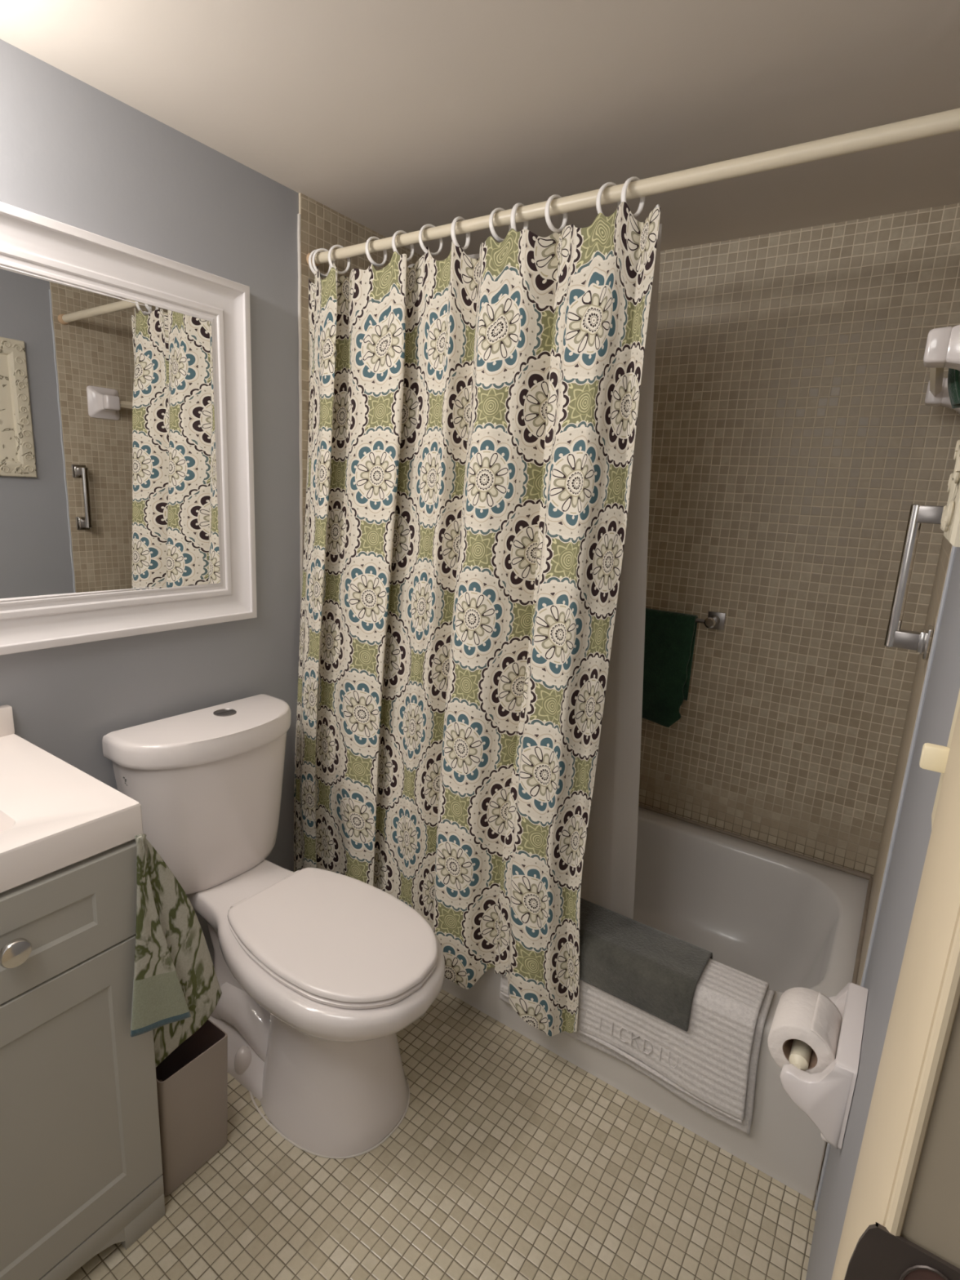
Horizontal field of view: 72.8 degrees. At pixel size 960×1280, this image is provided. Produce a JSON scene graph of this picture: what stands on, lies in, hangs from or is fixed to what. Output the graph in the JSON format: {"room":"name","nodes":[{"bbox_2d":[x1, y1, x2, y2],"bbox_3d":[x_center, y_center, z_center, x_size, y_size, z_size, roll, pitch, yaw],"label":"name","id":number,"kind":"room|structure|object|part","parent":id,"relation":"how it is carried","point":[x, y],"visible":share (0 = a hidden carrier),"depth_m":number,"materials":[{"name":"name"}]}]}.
{"room":"bathroom","nodes":[
{"label":"bathroom","id":0,"kind":"room"},
{"bbox_2d":[0,39,422,968],"bbox_3d":[-0.867,-0.052,1.490,0.106,2.104,2.830,11,15,33],"label":"wall","id":1,"kind":"structure","parent":0,"point":[73,153],"depth_m":1.52,"materials":[{"name":"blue paint"}]},
{"bbox_2d":[0,704,14,737],"bbox_3d":[-1.163,0.218,1.006,0.021,0.058,0.766,11,15,33],"label":"backsplash","id":2,"kind":"structure","parent":1,"relation":"attached to","point":[6,722],"depth_m":1.30,"materials":[{"name":"stone"}]},
{"bbox_2d":[0,201,257,655],"bbox_3d":[-0.905,-0.373,1.209,0.038,0.813,1.127,11,15,33],"label":"framed mirror","id":3,"kind":"object","parent":1,"relation":"attached to","point":[127,502],"visible":1,"depth_m":1.39,"materials":[{"name":"white wood"}]},
{"bbox_2d":[0,268,220,599],"bbox_3d":[-0.911,-0.375,1.212,0.009,0.613,0.927,12,15,33],"label":"mirror glass","id":4,"kind":"object","parent":3,"relation":"attached to","point":[110,432],"depth_m":1.37,"materials":[{"name":"silver mirror"}]},
{"bbox_2d":[297,213,302,609],"bbox_3d":[-0.522,-0.102,1.910,0.008,2.054,0.010,11,15,33],"label":"trim","id":5,"kind":"structure","parent":1,"relation":"attached to","point":[299,217],"depth_m":1.78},
{"bbox_2d":[306,107,959,266],"bbox_3d":[0.174,-0.887,1.328,1.509,0.038,0.038,11,15,33],"label":"curtain rod","id":6,"kind":"object","parent":1,"relation":"attached to","point":[948,121],"visible":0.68,"depth_m":1.17,"materials":[{"name":"metal"}]},
{"bbox_2d":[308,248,331,277],"bbox_3d":[-0.422,-0.994,1.719,0.063,0.067,0.014,-6,15,-35],"label":"curtain ring","id":7,"kind":"object","parent":6,"relation":"hanging from","point":[313,270],"visible":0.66,"depth_m":1.70,"materials":[{"name":"plastic"}]},
{"bbox_2d":[311,248,335,277],"bbox_3d":[-0.410,-0.991,1.712,0.063,0.067,0.013,-5,15,-34],"label":"curtain ring","id":8,"kind":"object","parent":6,"relation":"hanging from","point":[319,249],"visible":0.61,"depth_m":1.70,"materials":[{"name":"plastic"}]},
{"bbox_2d":[328,244,350,274],"bbox_3d":[-0.363,-0.982,1.681,0.063,0.067,0.011,-8,17,-41],"label":"curtain ring","id":9,"kind":"object","parent":6,"relation":"hanging from","point":[332,247],"visible":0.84,"depth_m":1.67,"materials":[{"name":"plastic"}]},
{"bbox_2d":[364,236,386,266],"bbox_3d":[-0.257,-0.961,1.611,0.063,0.067,0.018,-9,18,-44],"label":"curtain ring","id":10,"kind":"object","parent":6,"relation":"hanging from","point":[369,239],"visible":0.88,"depth_m":1.60,"materials":[{"name":"plastic"}]},
{"bbox_2d":[391,230,413,261],"bbox_3d":[-0.185,-0.946,1.564,0.063,0.067,0.018,-9,17,-43],"label":"curtain ring","id":11,"kind":"object","parent":6,"relation":"hanging from","point":[401,232],"visible":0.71,"depth_m":1.55,"materials":[{"name":"plastic"}]},
{"bbox_2d":[418,223,443,256],"bbox_3d":[-0.115,-0.932,1.519,0.063,0.067,0.017,-5,15,-33],"label":"curtain ring","id":12,"kind":"object","parent":6,"relation":"hanging from","point":[428,225],"visible":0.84,"depth_m":1.51,"materials":[{"name":"plastic"}]},
{"bbox_2d":[450,216,470,250],"bbox_3d":[-0.043,-0.918,1.472,0.011,0.067,0.063,11,15,34],"label":"curtain ring","id":13,"kind":"object","parent":6,"relation":"hanging from","point":[455,220],"visible":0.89,"depth_m":1.46,"materials":[{"name":"plastic"}]},
{"bbox_2d":[293,201,660,1035],"bbox_3d":[-0.127,-0.022,1.631,1.003,1.796,0.158,11,15,33],"label":"shower curtain","id":14,"kind":"object","parent":6,"relation":"hanging from","point":[473,422],"visible":0.97,"depth_m":1.54,"materials":[{"name":"multicoloured fabric"}]},
{"bbox_2d":[488,207,511,242],"bbox_3d":[0.046,-0.900,1.414,0.063,0.067,0.017,-7,16,-37],"label":"curtain ring","id":15,"kind":"object","parent":6,"relation":"hanging from","point":[495,235],"visible":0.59,"depth_m":1.40,"materials":[{"name":"plastic"}]},
{"bbox_2d":[347,204,662,919],"bbox_3d":[-0.023,-0.080,1.719,1.020,1.717,0.131,11,15,33],"label":"liner","id":16,"kind":"object","parent":6,"relation":"hanging from","point":[609,863],"visible":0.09,"depth_m":1.54,"materials":[{"name":"plastic"}]},
{"bbox_2d":[510,202,528,231],"bbox_3d":[0.085,-0.893,1.389,0.011,0.067,0.063,13,16,31],"label":"curtain ring","id":17,"kind":"object","parent":6,"relation":"hanging from","point":[516,206],"visible":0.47,"depth_m":1.37,"materials":[{"name":"plastic"}]},
{"bbox_2d":[544,194,567,232],"bbox_3d":[0.157,-0.878,1.341,0.063,0.067,0.011,-8,18,-42],"label":"curtain ring","id":18,"kind":"object","parent":6,"relation":"hanging from","point":[548,220],"visible":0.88,"depth_m":1.33,"materials":[{"name":"plastic"}]},
{"bbox_2d":[595,182,621,213],"bbox_3d":[0.254,-0.859,1.278,0.063,0.067,0.018,-5,15,-33],"label":"curtain ring","id":19,"kind":"object","parent":6,"relation":"hanging from","point":[608,184],"visible":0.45,"depth_m":1.26,"materials":[{"name":"plastic"}]},
{"bbox_2d":[621,176,644,217],"bbox_3d":[0.294,-0.851,1.252,0.063,0.067,0.016,-7,16,-39],"label":"curtain ring","id":20,"kind":"object","parent":6,"relation":"hanging from","point":[628,180],"visible":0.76,"depth_m":1.24,"materials":[{"name":"plastic"}]},
{"bbox_2d":[65,989,816,1279],"bbox_3d":[-0.078,1.282,0.678,2.724,0.060,1.990,11,15,33],"label":"floor","id":21,"kind":"structure","parent":0,"point":[507,1158],"depth_m":1.31,"materials":[{"name":"tile"}]},
{"bbox_2d":[0,839,165,1279],"bbox_3d":[-0.981,0.730,0.978,0.519,0.790,0.753,11,15,33],"label":"bathroom vanity","id":22,"kind":"object","parent":21,"relation":"on","point":[81,1165],"visible":0.93,"depth_m":1.04,"materials":[{"name":"paint"}]},
{"bbox_3d":[-0.662,0.441,0.923,0.028,0.040,0.040,11,15,33],"label":"knob","id":23,"kind":"part","parent":22,"relation":"part of","materials":[{"name":"silver metal"}]},
{"bbox_3d":[-0.674,0.440,0.943,0.017,0.160,0.372,11,15,33],"label":"drawer","id":24,"kind":"part","parent":22,"relation":"part of","materials":[{"name":"paint"}]},
{"bbox_2d":[0,704,142,893],"bbox_3d":[-0.972,0.299,0.890,0.489,0.146,0.766,11,15,33],"label":"countertop","id":25,"kind":"structure","parent":22,"relation":"on","point":[55,815],"depth_m":1.04,"materials":[{"name":"stone"}]},
{"bbox_2d":[130,833,222,1066],"bbox_3d":[-0.555,0.552,1.164,0.069,0.501,0.196,9,14,23],"label":"hand towel","id":26,"kind":"object","parent":22,"relation":"hanging from","point":[176,988],"visible":1,"depth_m":1.14,"materials":[{"name":"fabric"}]},
{"bbox_2d":[155,1018,227,1195],"bbox_3d":[-0.666,0.925,1.366,0.263,0.273,0.145,11,15,33],"label":"waste bin","id":27,"kind":"object","parent":21,"relation":"on","point":[192,1081],"visible":0.58,"depth_m":1.30,"materials":[{"name":"beige plastic"}]},
{"bbox_2d":[102,693,444,1159],"bbox_3d":[-0.426,0.634,1.510,0.791,0.804,0.442,12,15,34],"label":"toilet","id":28,"kind":"object","parent":21,"relation":"on","point":[318,971],"visible":0.95,"depth_m":1.45,"materials":[{"name":"ceramic"}]},
{"bbox_3d":[-0.643,0.223,1.592,0.209,0.056,0.442,12,15,34],"label":"tank lid","id":29,"kind":"part","parent":28,"relation":"part of","materials":[{"name":"ceramic"}]},
{"bbox_3d":[-0.658,0.419,1.638,0.190,0.352,0.414,12,15,34],"label":"tank","id":30,"kind":"part","parent":28,"relation":"part of","materials":[{"name":"ceramic"}]},
{"bbox_3d":[-0.313,0.650,1.432,0.480,0.012,0.330,12,15,34],"label":"seat","id":31,"kind":"part","parent":28,"relation":"part of","materials":[{"name":"plastic"}]},
{"bbox_3d":[-0.312,0.634,1.428,0.480,0.017,0.330,12,15,34],"label":"seat lid","id":32,"kind":"part","parent":28,"relation":"part of","materials":[{"name":"plastic"}]},
{"bbox_2d":[441,807,868,1200],"bbox_3d":[0.276,0.793,2.000,1.510,0.354,0.771,11,15,33],"label":"bathtub","id":33,"kind":"object","parent":21,"relation":"on","point":[784,921],"visible":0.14,"depth_m":1.85,"materials":[{"name":"ceramic"}]},
{"bbox_2d":[499,958,774,1135],"bbox_3d":[0.350,0.837,1.549,0.618,0.281,0.158,11,15,33],"label":"bath mat","id":34,"kind":"object","parent":33,"relation":"on","point":[712,1066],"visible":0.45,"depth_m":1.39,"materials":[{"name":"white fabric"}]},
{"bbox_2d":[578,897,712,1031],"bbox_3d":[0.336,0.759,1.550,0.376,0.154,0.179,11,15,33],"label":"towel","id":35,"kind":"object","parent":34,"relation":"on","point":[657,972],"visible":0.76,"depth_m":1.46,"materials":[{"name":"grey fabric"}]},
{"bbox_2d":[0,0,959,260],"bbox_3d":[0.271,-0.891,0.549,2.724,0.060,2.830,11,15,33],"label":"ceiling","id":36,"kind":"structure","parent":0,"point":[391,116],"depth_m":1.21,"materials":[{"name":"paint"}]},
{"bbox_2d":[638,203,959,877],"bbox_3d":[0.567,-0.125,2.165,1.512,2.104,0.100,11,15,33],"label":"wall","id":37,"kind":"structure","parent":0,"point":[795,439],"depth_m":1.85,"materials":[{"name":"tile"}]},
{"bbox_2d":[695,611,725,630],"bbox_3d":[0.465,-0.104,2.138,0.644,0.053,0.064,11,15,33],"label":"metal towel bar","id":38,"kind":"object","parent":37,"relation":"attached to","point":[716,620],"visible":0.44,"depth_m":1.99,"materials":[{"name":"metal"}]},
{"bbox_2d":[641,608,697,727],"bbox_3d":[0.507,0.078,2.115,0.345,0.372,0.040,11,15,33],"label":"bath towel","id":39,"kind":"object","parent":38,"relation":"hanging from","point":[669,636],"visible":0.43,"depth_m":2.05,"materials":[{"name":"fabric"}]},
{"bbox_3d":[0.705,-0.056,1.978,0.034,0.034,0.060,11,15,33],"label":"post","id":40,"kind":"part","parent":38,"relation":"part of","materials":[{"name":"silver metal"}]},
{"bbox_3d":[0.726,-0.059,2.002,0.052,0.053,0.005,11,15,33],"label":"wall plate","id":41,"kind":"part","parent":38,"relation":"part of","materials":[{"name":"metal"}]},
{"bbox_2d":[638,803,872,984],"bbox_3d":[0.291,0.614,1.967,1.517,0.018,0.761,11,15,33],"label":"trim","id":42,"kind":"structure","parent":37,"relation":"attached to","point":[860,874],"depth_m":1.93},
{"bbox_2d":[805,535,959,1279],"bbox_3d":[0.759,0.142,1.012,0.136,2.104,1.843,11,15,33],"label":"wall","id":43,"kind":"structure","parent":0,"point":[913,832],"depth_m":0.81,"materials":[{"name":"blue paint"}]},
{"bbox_2d":[779,982,867,1149],"bbox_3d":[0.510,0.610,0.971,0.087,0.129,0.198,11,15,33],"label":"toilet paper holder","id":44,"kind":"object","parent":43,"relation":"attached to","point":[825,1096],"visible":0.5,"depth_m":0.89,"materials":[{"name":"ceramic"}]},
{"bbox_2d":[767,986,842,1073],"bbox_3d":[0.477,0.577,0.955,0.088,0.086,0.094,11,15,33],"label":"toilet paper roll","id":45,"kind":"object","parent":44,"relation":"on","point":[807,1015],"visible":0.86,"depth_m":0.93,"materials":[{"name":"paper"}]},
{"bbox_3d":[0.459,0.624,0.899,0.084,0.127,0.020,11,15,33],"label":"arm","id":46,"kind":"part","parent":44,"relation":"part of","materials":[{"name":"ceramic"}]},
{"bbox_3d":[0.558,0.597,1.043,0.084,0.127,0.022,11,15,33],"label":"arm","id":47,"kind":"part","parent":44,"relation":"part of","materials":[{"name":"ceramic"}]},
{"bbox_3d":[0.535,0.615,0.955,0.026,0.129,0.194,11,15,33],"label":"plate","id":48,"kind":"part","parent":44,"relation":"part of","materials":[{"name":"ceramic"}]},
{"bbox_2d":[813,546,956,1211],"bbox_3d":[0.732,0.149,1.091,0.007,2.054,0.010,11,15,33],"label":"trim","id":49,"kind":"structure","parent":43,"relation":"attached to","point":[953,548],"depth_m":1.11,"materials":[{"name":"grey paint"}]},
{"bbox_2d":[831,705,959,1279],"bbox_3d":[0.284,0.290,0.336,0.154,2.060,0.202,11,15,33],"label":"door","id":50,"kind":"structure","parent":43,"relation":"in","point":[902,1220],"depth_m":0.28,"materials":[{"name":"paint"}]},
{"bbox_3d":[0.185,0.302,0.286,0.046,0.090,0.002,11,15,33],"label":"strike plate","id":51,"kind":"part","parent":50,"relation":"part of","materials":[{"name":"brown metal"}]},
{"bbox_2d":[884,503,946,660],"bbox_3d":[0.743,-0.104,1.099,0.066,0.266,0.056,11,15,33],"label":"grab bar","id":52,"kind":"object","parent":43,"relation":"attached to","point":[920,642],"visible":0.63,"depth_m":1.10,"materials":[{"name":"silver metal"}]},
{"bbox_3d":[0.740,0.000,1.121,0.048,0.029,0.028,11,15,33],"label":"arm","id":53,"kind":"part","parent":52,"relation":"part of","materials":[{"name":"metal"}]},
{"bbox_3d":[0.751,-0.206,1.075,0.048,0.029,0.028,11,15,33],"label":"arm","id":54,"kind":"part","parent":52,"relation":"part of","materials":[{"name":"metal"}]},
{"bbox_2d":[919,688,959,829],"bbox_3d":[0.321,0.083,0.456,0.020,0.114,0.070,11,15,33],"label":"light switch","id":55,"kind":"object","parent":43,"relation":"attached to","point":[934,757],"visible":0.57,"depth_m":0.46,"materials":[{"name":"beige plastic"}]},
{"bbox_2d":[923,324,959,414],"bbox_3d":[0.956,-0.540,1.316,0.092,0.124,0.614,11,15,33],"label":"towel bar","id":56,"kind":"object","parent":43,"relation":"attached to","point":[942,349],"visible":0.92,"depth_m":1.12,"materials":[{"name":"white ceramic"}]},
{"bbox_3d":[0.819,-0.502,1.116,0.092,0.124,0.124,11,15,33],"label":"post","id":57,"kind":"part","parent":56,"relation":"part of","materials":[{"name":"ceramic"}]},
{"bbox_3d":[1.094,-0.577,1.515,0.092,0.124,0.124,11,15,33],"label":"post","id":58,"kind":"part","parent":56,"relation":"part of","materials":[{"name":"ceramic"}]},
{"bbox_2d":[947,368,959,408],"bbox_3d":[0.972,-0.560,1.313,0.042,0.168,0.126,11,15,33],"label":"cloth","id":59,"kind":"object","parent":56,"relation":"hanging from","point":[953,375],"visible":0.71,"depth_m":1.32,"materials":[{"name":"green fabric"}]},
{"bbox_2d":[940,440,959,546],"bbox_3d":[0.592,-0.364,0.744,0.028,0.500,0.348,11,15,33],"label":"wall plaque","id":60,"kind":"object","parent":43,"relation":"attached to","point":[950,518],"visible":1,"depth_m":0.67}
]}

